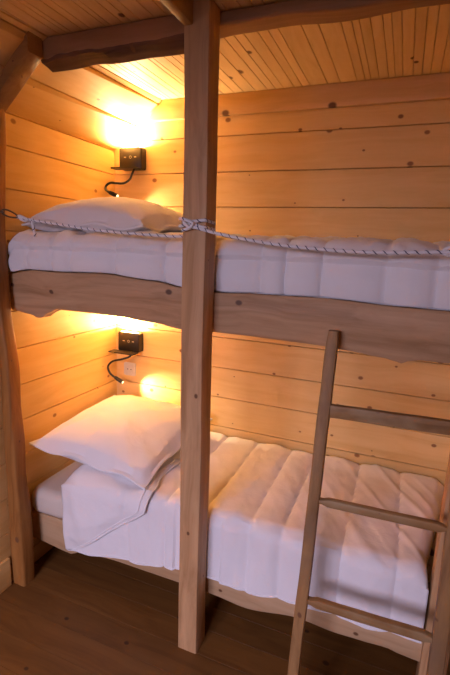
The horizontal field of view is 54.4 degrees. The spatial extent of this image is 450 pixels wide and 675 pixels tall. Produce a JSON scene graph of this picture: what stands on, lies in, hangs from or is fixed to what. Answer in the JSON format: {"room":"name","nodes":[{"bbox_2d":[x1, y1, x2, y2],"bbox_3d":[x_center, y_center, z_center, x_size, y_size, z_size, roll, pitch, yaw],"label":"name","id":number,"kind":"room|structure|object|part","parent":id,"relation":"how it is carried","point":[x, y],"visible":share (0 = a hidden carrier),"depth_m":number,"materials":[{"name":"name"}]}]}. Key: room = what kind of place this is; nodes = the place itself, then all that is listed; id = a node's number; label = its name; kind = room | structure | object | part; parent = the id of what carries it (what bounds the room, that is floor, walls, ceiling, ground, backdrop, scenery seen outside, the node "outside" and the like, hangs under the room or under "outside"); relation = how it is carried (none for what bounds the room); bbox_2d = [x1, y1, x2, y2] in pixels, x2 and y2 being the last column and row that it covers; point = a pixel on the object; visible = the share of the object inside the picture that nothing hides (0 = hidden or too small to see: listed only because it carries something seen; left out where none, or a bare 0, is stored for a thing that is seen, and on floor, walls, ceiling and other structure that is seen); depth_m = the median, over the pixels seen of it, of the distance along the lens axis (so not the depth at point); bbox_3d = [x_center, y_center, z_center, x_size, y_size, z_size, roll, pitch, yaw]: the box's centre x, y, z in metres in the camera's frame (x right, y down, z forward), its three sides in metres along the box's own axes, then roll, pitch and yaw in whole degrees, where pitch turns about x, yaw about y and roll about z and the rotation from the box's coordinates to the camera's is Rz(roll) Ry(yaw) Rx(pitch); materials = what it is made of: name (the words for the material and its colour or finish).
{"room":"bunk bedroom","nodes":[
{"label":"bunk bedroom","id":0,"kind":"room"},
{"bbox_2d":[0,111,116,581],"bbox_3d":[-1.456,0.312,1.005,0.030,2.270,4.030,7,12,21],"label":"wall","id":1,"kind":"structure","parent":0,"point":[64,357],"depth_m":2.26,"materials":[{"name":"brown wood"}]},
{"bbox_2d":[0,557,11,593],"bbox_3d":[-1.654,1.431,0.779,0.016,0.155,3.085,7,12,21],"label":"baseboard","id":2,"kind":"structure","parent":1,"relation":"attached to","point":[5,570],"depth_m":2.15,"materials":[{"name":"brown wood"}]},
{"bbox_2d":[0,10,161,149],"bbox_3d":[-1.251,-0.877,0.696,0.365,0.262,4.030,7,12,21],"label":"sloped ceiling","id":3,"kind":"structure","parent":0,"point":[92,103],"depth_m":2.06,"materials":[{"name":"brown wood"}]},
{"bbox_2d":[0,546,429,674],"bbox_3d":[0.078,1.628,0.622,3.441,0.030,4.030,7,12,21],"label":"floor","id":4,"kind":"structure","parent":0,"point":[79,614],"depth_m":1.96,"materials":[{"name":"brown wood"}]},
{"bbox_2d":[0,109,34,586],"bbox_3d":[-0.981,0.127,2.008,0.084,2.265,0.082,7,12,21],"label":"support post","id":5,"kind":"object","parent":4,"relation":"on","point":[19,507],"visible":1,"depth_m":2.04,"materials":[{"name":"brown wood"}]},
{"bbox_2d":[0,209,17,217],"bbox_3d":[-0.899,-0.515,1.818,0.108,0.039,0.015,7,12,21],"label":"carabiner","id":6,"kind":"object","parent":5,"relation":"attached to","point":[1,211],"visible":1,"depth_m":1.82,"materials":[{"name":"metal"}]},
{"bbox_2d":[0,31,42,111],"bbox_3d":[-0.849,-1.020,1.739,0.263,0.294,0.075,7,12,21],"label":"brace","id":7,"kind":"object","parent":5,"relation":"attached to","point":[25,59],"visible":0.98,"depth_m":1.70,"materials":[{"name":"brown wood"}]},
{"bbox_2d":[178,0,219,653],"bbox_3d":[-0.110,0.124,1.678,0.113,2.472,0.097,7,12,21],"label":"support post","id":8,"kind":"object","parent":4,"relation":"on","point":[201,38],"visible":0.97,"depth_m":1.59,"materials":[{"name":"brown wood"}]},
{"bbox_2d":[16,215,449,257],"bbox_3d":[-0.032,-0.363,1.524,1.772,0.102,0.118,6,12,19],"label":"rope","id":9,"kind":"object","parent":8,"relation":"attached to","point":[192,224],"visible":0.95,"depth_m":1.50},
{"bbox_2d":[287,330,449,674],"bbox_3d":[0.494,0.725,1.438,0.484,1.440,0.254,7,12,21],"label":"ladder","id":10,"kind":"object","parent":4,"relation":"on","point":[438,639],"visible":1,"depth_m":1.45,"materials":[{"name":"brown wood"}]},
{"bbox_3d":[0.292,0.701,1.517,0.046,1.440,0.254,7,12,21],"label":"rail","id":11,"kind":"part","parent":10,"relation":"part of","materials":[{"name":"brown wood"}]},
{"bbox_3d":[0.694,0.749,1.361,0.054,1.440,0.254,7,12,21],"label":"rail","id":12,"kind":"part","parent":10,"relation":"part of","materials":[{"name":"brown wood"}]},
{"bbox_2d":[416,453,449,674],"bbox_3d":[0.815,0.213,1.429,0.091,2.472,0.082,7,12,21],"label":"support post","id":13,"kind":"object","parent":4,"relation":"on","point":[421,669],"visible":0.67,"depth_m":1.55,"materials":[{"name":"brown wood"}]},
{"bbox_2d":[9,270,449,362],"bbox_3d":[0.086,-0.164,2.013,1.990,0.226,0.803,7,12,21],"label":"bed rail","id":14,"kind":"object","parent":13,"relation":"attached to","point":[399,334],"visible":0.86,"depth_m":1.61,"materials":[{"name":"brown wood"}]},
{"bbox_2d":[8,229,449,310],"bbox_3d":[0.034,-0.328,1.991,1.867,0.308,0.808,7,12,21],"label":"mattress","id":15,"kind":"object","parent":14,"relation":"on","point":[403,280],"visible":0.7,"depth_m":1.59,"materials":[{"name":"white fabric"}]},
{"bbox_2d":[21,197,182,233],"bbox_3d":[-0.511,-0.594,2.163,0.660,0.187,0.620,7,12,21],"label":"pillow","id":16,"kind":"object","parent":15,"relation":"on","point":[125,214],"visible":0.72,"depth_m":1.96,"materials":[{"name":"white fabric"}]},
{"bbox_2d":[32,509,436,661],"bbox_3d":[0.049,1.038,2.285,1.987,0.178,0.750,7,12,21],"label":"frame","id":17,"kind":"object","parent":13,"relation":"attached to","point":[47,528],"visible":0.23,"depth_m":1.85,"materials":[{"name":"brown wood"}]},
{"bbox_2d":[32,461,82,517],"bbox_3d":[-0.005,0.872,2.264,1.861,0.148,0.767,7,12,21],"label":"mattress","id":18,"kind":"object","parent":17,"relation":"on","point":[46,496],"visible":0.06,"depth_m":2.23,"materials":[{"name":"white fabric"}]},
{"bbox_2d":[61,431,443,643],"bbox_3d":[0.145,0.878,2.171,1.742,0.463,0.807,7,12,21],"label":"duvet","id":19,"kind":"object","parent":18,"relation":"on","point":[258,492],"visible":0.7,"depth_m":1.93,"materials":[{"name":"white fabric"}]},
{"bbox_2d":[29,395,211,489],"bbox_3d":[-0.520,0.481,2.370,0.704,0.238,0.698,7,12,21],"label":"pillow","id":20,"kind":"object","parent":19,"relation":"on","point":[131,437],"visible":0.92,"depth_m":2.17,"materials":[{"name":"white fabric"}]},
{"bbox_3d":[0.180,0.957,2.597,1.987,0.094,0.055,7,12,21],"label":"rail","id":21,"kind":"part","parent":17,"relation":"part of","materials":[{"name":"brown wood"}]},
{"bbox_2d":[0,0,449,99],"bbox_3d":[0.196,-0.822,0.110,3.300,0.030,4.030,7,12,21],"label":"ceiling","id":22,"kind":"structure","parent":0,"point":[415,41],"depth_m":1.69,"materials":[{"name":"brown wood"}]},
{"bbox_2d":[160,0,192,25],"bbox_3d":[-0.701,-0.778,-0.008,0.034,0.076,3.107,7,12,21],"label":"joist","id":23,"kind":"object","parent":22,"relation":"attached to","point":[182,10],"visible":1,"depth_m":1.35,"materials":[{"name":"brown wood"}]},
{"bbox_2d":[41,0,449,71],"bbox_3d":[0.108,-1.031,1.454,1.747,0.108,0.123,7,12,21],"label":"tie beam","id":24,"kind":"structure","parent":22,"relation":"attached to","point":[163,36],"depth_m":1.51,"materials":[{"name":"brown wood"}]},
{"bbox_2d":[114,100,449,581],"bbox_3d":[0.226,-0.043,2.441,2.031,2.520,0.030,7,12,21],"label":"wall","id":25,"kind":"structure","parent":0,"point":[374,171],"depth_m":2.27,"materials":[{"name":"brown wood"}]},
{"bbox_2d":[104,146,145,196],"bbox_3d":[-0.580,-0.941,2.504,0.207,0.290,0.146,7,12,21],"label":"wall lamp","id":26,"kind":"object","parent":25,"relation":"attached to","point":[132,159],"visible":0.99,"depth_m":2.49,"materials":[{"name":"brown metal"}]},
{"bbox_3d":[-0.604,-0.882,2.483,0.187,0.163,0.053,4,12,10],"label":"flexible arm","id":27,"kind":"part","parent":26,"relation":"part of","materials":[{"name":"black metal"}]},
{"bbox_2d":[110,166,139,169],"bbox_3d":[-0.565,-0.959,2.485,0.162,0.007,0.062,7,12,21],"label":"shelf","id":28,"kind":"object","parent":26,"relation":"attached to","point":[120,167],"depth_m":2.48,"materials":[{"name":"brown metal"}]},
{"bbox_2d":[107,330,142,383],"bbox_3d":[-0.628,0.123,2.742,0.198,0.320,0.116,7,12,21],"label":"wall lamp","id":29,"kind":"object","parent":25,"relation":"attached to","point":[130,343],"visible":1,"depth_m":2.72,"materials":[{"name":"brown metal"}]},
{"bbox_3d":[-0.656,0.181,2.721,0.175,0.194,0.029,5,12,11],"label":"flexible arm","id":30,"kind":"part","parent":29,"relation":"part of","materials":[{"name":"black rubber"}]},
{"bbox_2d":[108,349,137,355],"bbox_3d":[-0.630,0.092,2.711,0.178,0.007,0.062,7,12,21],"label":"shelf","id":31,"kind":"object","parent":29,"relation":"attached to","point":[130,352],"depth_m":2.71,"materials":[{"name":"brown metal"}]},
{"bbox_2d":[124,362,135,375],"bbox_3d":[-0.610,0.202,2.808,0.086,0.084,0.012,7,12,21],"label":"wall socket","id":32,"kind":"object","parent":25,"relation":"attached to","point":[129,368],"visible":1,"depth_m":2.80,"materials":[{"name":"beige plastic"}]},
{"bbox_2d":[146,72,449,122],"bbox_3d":[0.381,-1.162,2.131,1.760,0.102,0.031,7,12,21],"label":"wall plank","id":33,"kind":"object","parent":25,"relation":"attached to","point":[429,87],"depth_m":2.08,"materials":[{"name":"brown wood"}]},
{"bbox_2d":[447,658,449,674],"bbox_3d":[1.019,0.164,1.697,0.030,2.475,0.800,7,12,21],"label":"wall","id":34,"kind":"structure","parent":0,"point":[448,669],"depth_m":1.71,"materials":[{"name":"brown wood"}]}
]}

